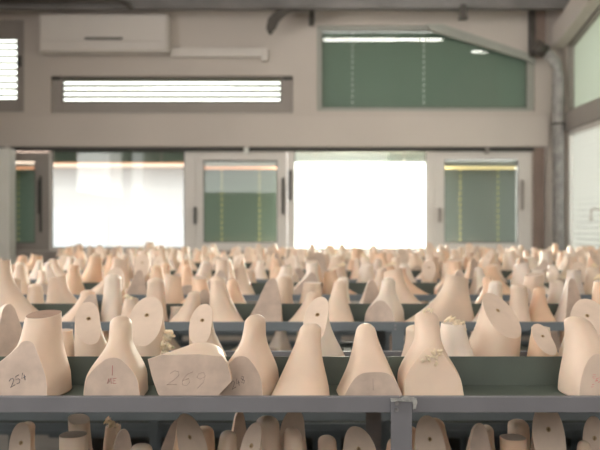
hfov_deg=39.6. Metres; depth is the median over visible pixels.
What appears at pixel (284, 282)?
shoe last
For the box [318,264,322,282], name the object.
shoe last
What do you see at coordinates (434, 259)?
shoe last
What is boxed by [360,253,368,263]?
shoe last
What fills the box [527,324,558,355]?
shoe last
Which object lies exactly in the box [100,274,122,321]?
shoe last
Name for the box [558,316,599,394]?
shoe last
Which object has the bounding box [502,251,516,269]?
shoe last
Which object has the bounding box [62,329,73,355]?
shoe last
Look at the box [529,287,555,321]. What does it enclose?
shoe last
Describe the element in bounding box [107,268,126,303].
shoe last
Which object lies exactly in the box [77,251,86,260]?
shoe last
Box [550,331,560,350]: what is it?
shoe last
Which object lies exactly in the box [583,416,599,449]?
shoe last
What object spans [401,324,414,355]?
shoe last
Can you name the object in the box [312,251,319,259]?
shoe last
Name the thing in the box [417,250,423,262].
shoe last
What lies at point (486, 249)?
shoe last
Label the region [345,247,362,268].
shoe last
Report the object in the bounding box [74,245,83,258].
shoe last
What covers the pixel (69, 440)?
shoe last
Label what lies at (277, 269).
shoe last
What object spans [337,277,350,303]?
shoe last
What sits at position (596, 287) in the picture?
shoe last
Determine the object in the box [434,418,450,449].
shoe last
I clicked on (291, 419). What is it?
shoe last
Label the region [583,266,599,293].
shoe last
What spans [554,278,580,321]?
shoe last
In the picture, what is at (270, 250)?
shoe last
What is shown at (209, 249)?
shoe last
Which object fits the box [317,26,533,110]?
window
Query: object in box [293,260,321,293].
shoe last
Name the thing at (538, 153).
trim
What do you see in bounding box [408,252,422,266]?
shoe last
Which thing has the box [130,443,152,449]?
shoe last
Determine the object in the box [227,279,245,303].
shoe last
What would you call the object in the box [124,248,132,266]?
shoe last
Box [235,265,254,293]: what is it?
shoe last
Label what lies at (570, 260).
shoe last
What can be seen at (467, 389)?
shelf
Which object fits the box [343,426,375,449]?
shoe last
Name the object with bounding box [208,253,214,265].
shoe last
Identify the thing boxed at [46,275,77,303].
shoe last
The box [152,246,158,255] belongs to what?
shoe last
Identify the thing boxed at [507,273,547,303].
shoe last
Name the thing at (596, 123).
window
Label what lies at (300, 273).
shoe last
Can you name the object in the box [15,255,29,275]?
shoe last
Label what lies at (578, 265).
shoe last
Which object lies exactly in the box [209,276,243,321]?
shoe last
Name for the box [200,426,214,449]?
shoe last
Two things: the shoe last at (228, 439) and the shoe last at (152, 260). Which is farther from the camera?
the shoe last at (152, 260)
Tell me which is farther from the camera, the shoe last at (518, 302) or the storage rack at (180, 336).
the storage rack at (180, 336)
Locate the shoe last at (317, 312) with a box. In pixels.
[303,297,344,355]
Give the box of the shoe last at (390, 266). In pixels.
[383,261,395,270]
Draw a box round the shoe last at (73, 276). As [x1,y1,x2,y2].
[66,265,84,293]
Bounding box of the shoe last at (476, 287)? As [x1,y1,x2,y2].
[469,267,485,293]
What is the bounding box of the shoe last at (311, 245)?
[309,243,315,252]
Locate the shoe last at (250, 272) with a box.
[246,269,256,282]
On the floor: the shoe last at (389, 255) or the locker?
the locker
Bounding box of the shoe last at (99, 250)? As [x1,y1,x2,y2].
[95,247,106,262]
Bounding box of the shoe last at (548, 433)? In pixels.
[531,412,565,449]
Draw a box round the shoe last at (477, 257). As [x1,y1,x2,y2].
[474,253,480,262]
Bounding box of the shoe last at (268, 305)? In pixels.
[250,278,282,321]
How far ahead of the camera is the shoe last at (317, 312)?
1.73 m
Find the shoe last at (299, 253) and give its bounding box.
[296,247,305,268]
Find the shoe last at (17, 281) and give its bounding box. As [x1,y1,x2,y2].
[14,278,21,292]
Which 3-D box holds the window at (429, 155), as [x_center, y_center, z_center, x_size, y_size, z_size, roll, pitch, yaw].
[0.663,-0.258,8.644,1.588,1.032,0.112,0,0,0]
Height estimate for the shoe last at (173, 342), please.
0.149 m
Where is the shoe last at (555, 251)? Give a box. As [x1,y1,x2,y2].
[552,243,558,261]
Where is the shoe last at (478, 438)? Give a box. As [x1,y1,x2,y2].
[466,423,490,449]
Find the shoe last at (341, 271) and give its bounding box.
[332,262,348,282]
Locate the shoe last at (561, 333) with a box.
[559,331,564,343]
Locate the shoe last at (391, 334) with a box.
[390,334,391,350]
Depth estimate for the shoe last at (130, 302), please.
2.52 m
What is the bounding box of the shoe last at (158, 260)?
[153,256,162,265]
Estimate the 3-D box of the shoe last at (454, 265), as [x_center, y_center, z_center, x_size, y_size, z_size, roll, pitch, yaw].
[0.635,0.225,3.525,0.135,0.161,0.140,0,0,1]
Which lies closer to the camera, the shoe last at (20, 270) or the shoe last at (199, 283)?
the shoe last at (199, 283)
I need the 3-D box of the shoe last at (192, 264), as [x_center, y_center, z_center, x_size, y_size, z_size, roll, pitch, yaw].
[-0.619,0.252,4.757,0.095,0.106,0.104,0,0,-22]
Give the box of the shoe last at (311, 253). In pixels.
[306,248,314,260]
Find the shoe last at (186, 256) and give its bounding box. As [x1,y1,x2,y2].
[184,254,190,259]
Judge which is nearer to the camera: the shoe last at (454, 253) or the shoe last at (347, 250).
the shoe last at (454, 253)
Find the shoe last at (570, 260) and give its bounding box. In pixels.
[560,256,576,278]
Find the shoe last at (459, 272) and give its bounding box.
[453,270,463,276]
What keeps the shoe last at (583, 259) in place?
on the storage rack at (336, 434)
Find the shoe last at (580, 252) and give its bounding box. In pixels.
[575,249,584,261]
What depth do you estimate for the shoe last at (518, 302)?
2.51 m
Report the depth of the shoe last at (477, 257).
5.74 m
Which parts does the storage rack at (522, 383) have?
divider plate, post, post, divider plate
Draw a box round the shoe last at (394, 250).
[390,248,396,255]
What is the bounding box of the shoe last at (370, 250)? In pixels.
[368,248,373,262]
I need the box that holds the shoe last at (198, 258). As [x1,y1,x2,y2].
[193,251,202,262]
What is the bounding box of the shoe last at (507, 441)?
[500,434,527,449]
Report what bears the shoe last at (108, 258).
on the storage rack at (336, 434)
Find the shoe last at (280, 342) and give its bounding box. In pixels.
[269,331,291,350]
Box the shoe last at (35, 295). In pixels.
[27,284,43,303]
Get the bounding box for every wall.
[0,11,562,340]
[563,7,597,249]
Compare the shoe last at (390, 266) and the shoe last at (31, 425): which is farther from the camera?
the shoe last at (390, 266)
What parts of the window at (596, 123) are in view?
pane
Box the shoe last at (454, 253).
[451,249,464,269]
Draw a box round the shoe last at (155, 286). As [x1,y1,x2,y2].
[146,278,167,321]
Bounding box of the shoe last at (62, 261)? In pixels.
[59,254,69,268]
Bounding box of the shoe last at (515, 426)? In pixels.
[508,419,530,449]
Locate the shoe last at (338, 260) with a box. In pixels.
[333,256,342,266]
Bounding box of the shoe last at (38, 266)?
[28,260,42,278]
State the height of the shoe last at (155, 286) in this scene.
0.142 m
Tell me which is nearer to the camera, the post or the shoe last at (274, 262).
the shoe last at (274, 262)
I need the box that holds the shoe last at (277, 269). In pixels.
[272,267,280,278]
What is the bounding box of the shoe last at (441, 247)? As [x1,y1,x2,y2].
[438,244,445,251]
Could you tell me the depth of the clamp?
8.15 m
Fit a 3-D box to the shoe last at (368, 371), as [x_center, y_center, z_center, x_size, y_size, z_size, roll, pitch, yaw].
[0.121,0.242,1.500,0.108,0.126,0.114,0,0,-6]
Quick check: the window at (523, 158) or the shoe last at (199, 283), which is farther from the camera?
the window at (523, 158)
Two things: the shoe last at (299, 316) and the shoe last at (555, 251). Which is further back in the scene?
the shoe last at (555, 251)
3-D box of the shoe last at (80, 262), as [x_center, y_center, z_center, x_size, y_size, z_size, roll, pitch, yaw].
[-1.248,0.249,4.708,0.111,0.111,0.076,0,0,7]
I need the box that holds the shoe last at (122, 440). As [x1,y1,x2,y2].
[112,429,131,449]
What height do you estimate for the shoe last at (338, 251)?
0.138 m
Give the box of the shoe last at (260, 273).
[254,260,267,278]
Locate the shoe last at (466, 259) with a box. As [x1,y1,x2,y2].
[464,257,470,269]
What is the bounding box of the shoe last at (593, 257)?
[586,249,599,268]
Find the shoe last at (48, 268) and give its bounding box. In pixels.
[43,262,55,280]
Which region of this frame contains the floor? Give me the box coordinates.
[0,435,582,449]
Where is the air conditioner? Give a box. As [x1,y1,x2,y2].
[40,14,170,55]
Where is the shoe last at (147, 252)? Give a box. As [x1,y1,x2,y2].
[131,250,151,269]
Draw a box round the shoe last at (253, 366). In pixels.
[219,314,278,394]
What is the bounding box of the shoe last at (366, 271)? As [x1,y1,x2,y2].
[356,263,374,282]
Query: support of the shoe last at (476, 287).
on the storage rack at (358, 288)
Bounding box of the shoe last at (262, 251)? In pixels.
[258,248,265,262]
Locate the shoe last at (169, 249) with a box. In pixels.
[166,247,171,256]
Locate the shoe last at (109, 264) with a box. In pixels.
[103,261,111,277]
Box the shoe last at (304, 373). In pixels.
[272,323,329,394]
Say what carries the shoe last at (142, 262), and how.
on the storage rack at (358, 288)
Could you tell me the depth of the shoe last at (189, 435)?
1.68 m
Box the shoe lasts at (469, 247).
[56,242,594,303]
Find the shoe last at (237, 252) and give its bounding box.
[233,248,246,268]
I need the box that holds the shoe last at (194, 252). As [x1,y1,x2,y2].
[191,250,198,259]
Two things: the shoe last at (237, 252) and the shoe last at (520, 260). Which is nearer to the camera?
the shoe last at (520, 260)
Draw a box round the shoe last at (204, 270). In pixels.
[195,261,211,280]
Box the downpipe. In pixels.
[531,40,564,250]
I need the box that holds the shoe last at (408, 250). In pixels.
[403,248,410,254]
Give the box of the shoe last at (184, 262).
[174,259,193,276]
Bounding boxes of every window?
[0,21,23,111]
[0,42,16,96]
[16,152,48,249]
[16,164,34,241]
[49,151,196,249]
[52,77,292,112]
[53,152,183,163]
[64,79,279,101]
[196,147,286,249]
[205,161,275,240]
[287,151,440,249]
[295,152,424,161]
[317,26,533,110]
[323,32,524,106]
[434,148,530,249]
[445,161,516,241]
[568,5,599,111]
[568,120,599,249]
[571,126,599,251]
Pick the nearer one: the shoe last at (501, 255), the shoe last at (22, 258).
the shoe last at (22, 258)
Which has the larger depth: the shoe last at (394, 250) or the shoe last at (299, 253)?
the shoe last at (394, 250)
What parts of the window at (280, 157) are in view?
handle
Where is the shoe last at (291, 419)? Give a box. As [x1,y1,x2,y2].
[280,412,306,449]
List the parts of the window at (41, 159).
handle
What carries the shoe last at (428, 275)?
on the storage rack at (358, 288)
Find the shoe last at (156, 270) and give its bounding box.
[150,265,164,279]
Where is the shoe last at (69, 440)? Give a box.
[59,431,87,449]
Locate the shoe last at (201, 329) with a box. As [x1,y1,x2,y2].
[189,304,226,355]
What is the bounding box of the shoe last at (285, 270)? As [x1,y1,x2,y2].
[276,265,293,293]
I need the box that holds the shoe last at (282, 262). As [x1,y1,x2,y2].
[278,253,284,265]
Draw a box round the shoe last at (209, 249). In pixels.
[206,246,212,254]
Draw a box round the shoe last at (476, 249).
[473,245,480,258]
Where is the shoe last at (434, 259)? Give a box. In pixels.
[415,255,440,278]
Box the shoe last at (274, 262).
[269,258,279,278]
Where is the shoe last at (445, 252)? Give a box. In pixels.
[439,250,448,259]
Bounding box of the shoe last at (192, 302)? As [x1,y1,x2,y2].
[169,291,200,321]
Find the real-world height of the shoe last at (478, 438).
0.165 m
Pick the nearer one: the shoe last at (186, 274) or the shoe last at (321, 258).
the shoe last at (186, 274)
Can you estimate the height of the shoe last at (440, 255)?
0.154 m
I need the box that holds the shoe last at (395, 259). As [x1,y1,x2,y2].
[391,256,400,268]
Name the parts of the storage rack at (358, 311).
divider plate, post, divider plate, post, post, divider plate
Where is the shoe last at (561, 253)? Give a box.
[555,251,564,267]
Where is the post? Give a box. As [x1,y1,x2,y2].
[528,11,545,57]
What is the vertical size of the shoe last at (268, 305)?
0.139 m
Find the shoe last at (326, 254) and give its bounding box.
[321,252,329,268]
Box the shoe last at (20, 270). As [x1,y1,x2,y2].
[13,262,29,293]
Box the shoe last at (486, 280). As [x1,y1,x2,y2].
[475,276,492,303]
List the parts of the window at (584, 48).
pane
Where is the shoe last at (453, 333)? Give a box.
[440,315,473,355]
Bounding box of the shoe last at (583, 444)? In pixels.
[577,440,590,449]
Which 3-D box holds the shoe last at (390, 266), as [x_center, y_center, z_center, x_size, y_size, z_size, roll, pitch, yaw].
[0.406,0.233,3.766,0.090,0.143,0.133,0,0,25]
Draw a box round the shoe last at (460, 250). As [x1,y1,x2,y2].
[457,247,464,261]
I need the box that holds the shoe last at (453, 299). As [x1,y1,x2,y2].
[404,274,473,321]
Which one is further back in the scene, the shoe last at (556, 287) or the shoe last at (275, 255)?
the shoe last at (275, 255)
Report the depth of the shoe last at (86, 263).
4.47 m
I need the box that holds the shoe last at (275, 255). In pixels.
[268,252,281,269]
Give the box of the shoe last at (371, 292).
[359,280,378,303]
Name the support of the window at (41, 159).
in the wall at (292, 46)
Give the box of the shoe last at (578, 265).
[572,261,586,282]
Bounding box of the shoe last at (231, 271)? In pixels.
[229,260,234,278]
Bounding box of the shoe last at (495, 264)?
[492,263,506,282]
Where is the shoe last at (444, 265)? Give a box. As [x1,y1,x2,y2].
[440,263,469,282]
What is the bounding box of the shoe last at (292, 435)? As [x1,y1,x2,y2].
[284,427,303,449]
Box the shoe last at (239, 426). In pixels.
[232,412,246,449]
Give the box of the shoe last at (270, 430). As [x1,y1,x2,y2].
[256,415,280,449]
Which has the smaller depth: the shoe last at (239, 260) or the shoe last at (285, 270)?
the shoe last at (285, 270)
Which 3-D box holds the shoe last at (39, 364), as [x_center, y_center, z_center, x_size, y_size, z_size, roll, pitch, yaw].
[-0.490,0.232,1.519,0.139,0.146,0.134,0,0,11]
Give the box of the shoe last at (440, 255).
[434,252,444,269]
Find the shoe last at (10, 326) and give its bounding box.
[0,304,21,355]
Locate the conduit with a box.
[0,0,132,9]
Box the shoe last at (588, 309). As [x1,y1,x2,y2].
[558,299,599,355]
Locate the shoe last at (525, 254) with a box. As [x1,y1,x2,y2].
[523,250,529,258]
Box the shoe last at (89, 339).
[74,302,106,355]
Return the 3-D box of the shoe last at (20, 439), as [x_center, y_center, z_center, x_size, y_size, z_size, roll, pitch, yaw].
[-0.561,0.489,1.721,0.076,0.161,0.104,0,0,-17]
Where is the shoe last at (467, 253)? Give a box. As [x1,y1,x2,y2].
[461,251,473,265]
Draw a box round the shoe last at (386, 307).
[365,277,404,321]
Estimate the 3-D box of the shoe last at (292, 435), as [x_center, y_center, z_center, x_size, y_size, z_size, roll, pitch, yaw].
[0.006,0.494,1.689,0.081,0.153,0.138,0,0,-11]
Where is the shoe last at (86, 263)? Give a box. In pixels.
[81,259,88,275]
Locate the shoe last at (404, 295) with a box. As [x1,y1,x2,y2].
[384,268,421,303]
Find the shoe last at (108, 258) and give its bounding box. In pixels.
[106,256,114,265]
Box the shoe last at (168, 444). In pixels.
[161,419,177,449]
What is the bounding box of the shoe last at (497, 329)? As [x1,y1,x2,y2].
[469,293,520,355]
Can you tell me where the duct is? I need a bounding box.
[171,48,267,61]
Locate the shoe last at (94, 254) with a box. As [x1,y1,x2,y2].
[92,253,100,257]
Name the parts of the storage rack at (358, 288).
divider plate, post, post, divider plate, post, divider plate, post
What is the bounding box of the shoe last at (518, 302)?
[509,284,530,321]
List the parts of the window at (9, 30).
handle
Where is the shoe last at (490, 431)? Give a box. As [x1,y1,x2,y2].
[484,425,494,449]
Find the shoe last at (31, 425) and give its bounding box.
[24,421,34,449]
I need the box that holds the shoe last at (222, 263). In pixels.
[208,257,230,290]
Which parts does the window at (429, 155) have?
handle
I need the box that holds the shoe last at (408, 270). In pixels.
[400,264,416,282]
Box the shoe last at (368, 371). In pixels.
[336,323,401,395]
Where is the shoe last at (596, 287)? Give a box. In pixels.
[592,274,599,304]
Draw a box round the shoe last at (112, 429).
[103,416,120,449]
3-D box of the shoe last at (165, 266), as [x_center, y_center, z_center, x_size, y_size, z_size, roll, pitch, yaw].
[-0.619,0.238,3.743,0.102,0.135,0.165,0,0,-3]
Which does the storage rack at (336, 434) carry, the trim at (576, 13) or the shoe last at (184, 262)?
the shoe last at (184, 262)
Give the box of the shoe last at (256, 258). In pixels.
[250,255,259,269]
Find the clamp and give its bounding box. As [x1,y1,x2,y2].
[458,4,467,19]
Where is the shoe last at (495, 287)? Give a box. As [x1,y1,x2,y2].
[472,280,502,321]
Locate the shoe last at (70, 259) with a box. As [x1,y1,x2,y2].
[62,256,75,269]
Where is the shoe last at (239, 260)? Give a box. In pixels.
[233,254,243,276]
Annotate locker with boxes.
[0,145,15,263]
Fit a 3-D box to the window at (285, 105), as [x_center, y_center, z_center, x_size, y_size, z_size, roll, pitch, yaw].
[-1.321,-1.347,8.655,2.497,0.382,0.090,0,0,0]
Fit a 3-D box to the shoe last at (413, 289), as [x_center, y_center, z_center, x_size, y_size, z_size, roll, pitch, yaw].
[0.471,0.244,3.518,0.201,0.122,0.083,0,0,18]
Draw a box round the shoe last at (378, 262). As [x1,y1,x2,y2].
[374,259,381,276]
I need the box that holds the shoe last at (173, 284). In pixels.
[164,273,183,303]
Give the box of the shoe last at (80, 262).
[74,259,85,269]
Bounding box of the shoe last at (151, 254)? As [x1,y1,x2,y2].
[148,248,152,260]
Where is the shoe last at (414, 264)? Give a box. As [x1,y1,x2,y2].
[408,253,421,269]
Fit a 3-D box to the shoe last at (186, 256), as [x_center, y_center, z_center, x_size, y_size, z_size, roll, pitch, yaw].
[-0.724,0.248,5.485,0.092,0.115,0.156,0,0,-14]
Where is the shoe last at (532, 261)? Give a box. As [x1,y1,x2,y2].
[527,256,537,269]
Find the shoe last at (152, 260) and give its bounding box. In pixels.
[150,250,157,265]
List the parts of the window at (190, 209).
handle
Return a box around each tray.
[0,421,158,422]
[63,385,337,394]
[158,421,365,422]
[180,346,352,350]
[390,421,585,422]
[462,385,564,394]
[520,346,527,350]
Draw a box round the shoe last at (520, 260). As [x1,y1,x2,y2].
[510,258,524,282]
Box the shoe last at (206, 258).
[198,256,209,269]
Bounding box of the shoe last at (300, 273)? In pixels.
[291,255,304,278]
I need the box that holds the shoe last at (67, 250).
[58,247,72,261]
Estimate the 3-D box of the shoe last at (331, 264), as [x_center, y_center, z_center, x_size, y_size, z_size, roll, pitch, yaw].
[0.191,0.243,4.743,0.103,0.125,0.166,0,0,-10]
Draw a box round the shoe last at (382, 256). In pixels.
[375,252,387,266]
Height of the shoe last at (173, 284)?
0.139 m
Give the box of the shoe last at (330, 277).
[322,270,355,293]
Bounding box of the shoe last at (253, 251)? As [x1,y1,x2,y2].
[249,248,256,262]
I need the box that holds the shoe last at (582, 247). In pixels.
[580,246,586,255]
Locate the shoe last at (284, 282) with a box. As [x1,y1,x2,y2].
[277,276,293,303]
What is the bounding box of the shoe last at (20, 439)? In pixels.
[9,422,30,449]
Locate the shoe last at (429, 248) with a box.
[425,242,433,260]
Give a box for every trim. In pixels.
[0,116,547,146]
[0,147,533,150]
[16,251,530,262]
[425,24,535,65]
[533,148,543,251]
[553,0,599,48]
[564,99,599,130]
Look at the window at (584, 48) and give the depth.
8.15 m
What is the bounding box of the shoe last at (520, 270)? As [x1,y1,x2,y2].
[510,262,548,293]
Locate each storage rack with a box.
[0,270,582,449]
[0,283,591,449]
[0,304,599,449]
[0,351,599,449]
[49,263,582,449]
[55,257,558,335]
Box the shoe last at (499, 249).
[496,244,502,257]
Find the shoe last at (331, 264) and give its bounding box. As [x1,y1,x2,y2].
[328,256,335,269]
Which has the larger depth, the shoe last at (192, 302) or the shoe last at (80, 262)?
the shoe last at (80, 262)
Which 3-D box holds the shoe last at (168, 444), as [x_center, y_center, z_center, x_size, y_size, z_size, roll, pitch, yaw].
[-0.285,0.493,1.787,0.111,0.155,0.102,0,0,-8]
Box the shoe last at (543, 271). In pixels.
[532,269,548,282]
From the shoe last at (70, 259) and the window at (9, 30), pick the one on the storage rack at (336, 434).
the shoe last at (70, 259)
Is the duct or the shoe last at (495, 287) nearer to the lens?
the shoe last at (495, 287)
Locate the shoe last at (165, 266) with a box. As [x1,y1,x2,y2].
[161,262,169,277]
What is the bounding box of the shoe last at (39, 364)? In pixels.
[0,310,71,394]
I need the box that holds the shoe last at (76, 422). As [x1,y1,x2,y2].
[68,414,92,449]
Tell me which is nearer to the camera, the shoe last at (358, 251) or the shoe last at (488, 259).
the shoe last at (488, 259)
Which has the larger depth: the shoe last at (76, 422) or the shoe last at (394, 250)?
the shoe last at (394, 250)
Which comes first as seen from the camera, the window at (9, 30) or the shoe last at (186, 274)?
the shoe last at (186, 274)
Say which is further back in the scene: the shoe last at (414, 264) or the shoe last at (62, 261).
the shoe last at (62, 261)
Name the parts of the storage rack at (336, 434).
post, divider plate, post, divider plate, post, divider plate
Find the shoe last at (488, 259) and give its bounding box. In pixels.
[482,249,495,273]
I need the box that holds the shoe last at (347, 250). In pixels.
[345,248,351,259]
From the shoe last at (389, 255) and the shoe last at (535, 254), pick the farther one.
the shoe last at (535, 254)
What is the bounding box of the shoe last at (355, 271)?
[349,258,360,278]
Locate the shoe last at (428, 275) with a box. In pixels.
[421,260,436,282]
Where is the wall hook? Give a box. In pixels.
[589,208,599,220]
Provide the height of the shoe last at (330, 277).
0.115 m
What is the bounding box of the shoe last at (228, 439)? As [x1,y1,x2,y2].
[217,430,236,449]
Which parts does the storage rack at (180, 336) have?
post, divider plate, post, post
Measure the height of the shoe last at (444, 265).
0.143 m
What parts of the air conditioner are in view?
panel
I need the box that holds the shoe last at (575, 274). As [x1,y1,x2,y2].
[566,269,584,293]
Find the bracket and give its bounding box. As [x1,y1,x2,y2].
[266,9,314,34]
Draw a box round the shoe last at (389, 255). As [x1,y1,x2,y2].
[387,253,393,262]
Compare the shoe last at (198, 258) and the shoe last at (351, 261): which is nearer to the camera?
the shoe last at (351, 261)
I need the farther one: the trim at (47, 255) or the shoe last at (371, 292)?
the trim at (47, 255)
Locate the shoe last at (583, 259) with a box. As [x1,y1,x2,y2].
[578,256,587,265]
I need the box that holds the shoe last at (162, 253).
[155,249,174,269]
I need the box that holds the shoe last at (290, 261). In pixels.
[284,257,299,282]
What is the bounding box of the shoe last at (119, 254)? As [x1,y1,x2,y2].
[117,252,123,258]
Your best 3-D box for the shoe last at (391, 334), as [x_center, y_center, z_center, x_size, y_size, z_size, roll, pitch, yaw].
[0.381,0.510,3.540,0.107,0.120,0.099,0,0,-6]
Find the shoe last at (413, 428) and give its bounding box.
[412,426,415,449]
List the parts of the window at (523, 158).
handle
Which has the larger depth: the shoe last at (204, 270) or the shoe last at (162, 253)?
the shoe last at (162, 253)
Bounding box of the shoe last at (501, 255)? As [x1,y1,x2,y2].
[499,252,503,262]
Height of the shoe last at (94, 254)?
0.123 m
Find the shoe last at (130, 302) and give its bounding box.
[121,294,137,317]
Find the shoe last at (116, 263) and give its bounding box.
[91,258,129,293]
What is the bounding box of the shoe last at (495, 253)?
[494,252,501,269]
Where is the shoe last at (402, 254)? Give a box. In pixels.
[397,248,408,263]
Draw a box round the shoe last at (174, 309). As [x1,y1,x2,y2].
[168,306,181,321]
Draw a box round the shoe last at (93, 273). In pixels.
[81,256,103,282]
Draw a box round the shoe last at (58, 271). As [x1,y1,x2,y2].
[48,259,66,276]
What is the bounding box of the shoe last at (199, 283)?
[180,276,209,303]
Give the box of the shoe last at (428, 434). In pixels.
[414,415,445,449]
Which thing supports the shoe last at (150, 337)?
on the storage rack at (522, 383)
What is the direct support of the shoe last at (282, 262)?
on the storage rack at (180, 336)
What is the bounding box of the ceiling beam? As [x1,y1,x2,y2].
[0,0,569,10]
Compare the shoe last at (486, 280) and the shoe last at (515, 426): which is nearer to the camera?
the shoe last at (515, 426)
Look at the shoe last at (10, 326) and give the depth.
1.75 m
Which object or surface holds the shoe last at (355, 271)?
on the storage rack at (336, 434)
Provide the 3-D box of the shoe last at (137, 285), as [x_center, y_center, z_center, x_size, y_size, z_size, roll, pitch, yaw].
[-0.703,0.247,3.519,0.111,0.116,0.102,0,0,-27]
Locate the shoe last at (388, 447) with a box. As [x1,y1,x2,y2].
[386,439,390,449]
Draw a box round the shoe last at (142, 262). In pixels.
[134,253,150,282]
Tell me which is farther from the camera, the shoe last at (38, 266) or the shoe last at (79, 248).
the shoe last at (79, 248)
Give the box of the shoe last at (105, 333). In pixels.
[102,331,108,341]
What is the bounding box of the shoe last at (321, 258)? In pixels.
[316,253,326,277]
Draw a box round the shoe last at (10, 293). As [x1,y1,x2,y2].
[0,260,37,321]
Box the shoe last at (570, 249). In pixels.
[567,245,575,255]
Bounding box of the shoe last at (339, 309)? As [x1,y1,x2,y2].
[328,280,353,321]
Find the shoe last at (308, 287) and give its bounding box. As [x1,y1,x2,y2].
[299,282,321,303]
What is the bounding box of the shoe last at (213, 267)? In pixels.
[211,257,218,269]
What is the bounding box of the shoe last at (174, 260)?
[168,249,180,268]
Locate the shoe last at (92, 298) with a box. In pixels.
[71,294,99,321]
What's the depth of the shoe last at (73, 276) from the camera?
3.54 m
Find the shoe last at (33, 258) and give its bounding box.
[28,254,43,269]
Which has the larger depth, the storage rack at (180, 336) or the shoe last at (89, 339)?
the storage rack at (180, 336)
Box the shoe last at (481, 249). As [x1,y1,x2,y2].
[479,248,483,259]
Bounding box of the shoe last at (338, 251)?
[336,249,348,262]
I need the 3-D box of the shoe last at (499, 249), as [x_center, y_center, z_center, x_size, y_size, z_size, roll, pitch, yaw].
[1.552,0.226,6.416,0.083,0.158,0.114,0,0,9]
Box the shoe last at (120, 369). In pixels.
[84,316,147,394]
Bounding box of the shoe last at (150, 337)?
[129,297,174,355]
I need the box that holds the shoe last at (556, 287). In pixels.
[547,280,563,303]
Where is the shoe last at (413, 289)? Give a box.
[403,268,427,293]
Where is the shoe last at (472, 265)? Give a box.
[464,258,477,278]
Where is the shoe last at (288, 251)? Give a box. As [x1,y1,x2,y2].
[283,248,290,261]
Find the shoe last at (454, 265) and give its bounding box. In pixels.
[434,259,461,293]
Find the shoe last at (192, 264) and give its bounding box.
[189,260,197,269]
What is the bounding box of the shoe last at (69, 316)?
[62,290,94,321]
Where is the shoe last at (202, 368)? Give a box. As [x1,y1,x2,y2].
[148,342,231,394]
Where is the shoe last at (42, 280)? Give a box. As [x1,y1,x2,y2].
[35,270,47,293]
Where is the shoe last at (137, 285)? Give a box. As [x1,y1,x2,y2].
[126,270,146,293]
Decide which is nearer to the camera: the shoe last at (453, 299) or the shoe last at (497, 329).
the shoe last at (497, 329)
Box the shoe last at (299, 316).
[288,291,319,321]
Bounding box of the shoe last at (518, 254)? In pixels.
[513,247,523,258]
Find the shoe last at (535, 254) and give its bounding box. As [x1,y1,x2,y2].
[532,252,538,262]
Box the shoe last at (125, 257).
[121,254,133,278]
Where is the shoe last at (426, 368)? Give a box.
[397,308,463,394]
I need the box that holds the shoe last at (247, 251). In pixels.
[244,246,251,262]
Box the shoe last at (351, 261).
[347,258,355,269]
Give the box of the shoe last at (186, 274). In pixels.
[181,265,192,293]
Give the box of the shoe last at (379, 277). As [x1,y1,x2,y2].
[374,267,386,291]
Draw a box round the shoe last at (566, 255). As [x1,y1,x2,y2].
[558,253,571,269]
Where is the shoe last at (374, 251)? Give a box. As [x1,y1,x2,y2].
[370,249,377,264]
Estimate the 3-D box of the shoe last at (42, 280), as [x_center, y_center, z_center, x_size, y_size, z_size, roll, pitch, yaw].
[-1.089,0.248,3.516,0.092,0.113,0.116,0,0,-23]
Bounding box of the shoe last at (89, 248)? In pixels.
[85,246,92,259]
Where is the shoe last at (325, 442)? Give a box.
[318,435,336,449]
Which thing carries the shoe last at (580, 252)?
on the storage rack at (180, 336)
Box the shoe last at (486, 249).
[478,247,501,267]
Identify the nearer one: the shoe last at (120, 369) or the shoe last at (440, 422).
the shoe last at (120, 369)
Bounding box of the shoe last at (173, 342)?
[167,337,180,350]
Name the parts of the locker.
door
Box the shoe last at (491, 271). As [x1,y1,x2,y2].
[485,264,509,293]
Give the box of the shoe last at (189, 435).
[173,414,207,449]
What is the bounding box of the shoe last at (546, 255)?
[531,249,552,273]
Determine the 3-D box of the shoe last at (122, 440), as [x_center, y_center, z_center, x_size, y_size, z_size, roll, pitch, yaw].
[-0.386,0.497,1.716,0.101,0.145,0.093,0,0,-36]
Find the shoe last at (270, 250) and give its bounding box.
[264,247,274,268]
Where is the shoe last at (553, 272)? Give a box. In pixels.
[547,264,565,282]
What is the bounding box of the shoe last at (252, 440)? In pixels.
[240,423,261,449]
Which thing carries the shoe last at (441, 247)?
on the storage rack at (55, 257)
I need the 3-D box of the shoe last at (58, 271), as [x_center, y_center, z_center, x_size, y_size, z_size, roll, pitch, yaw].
[-1.289,0.245,4.511,0.200,0.121,0.083,0,0,16]

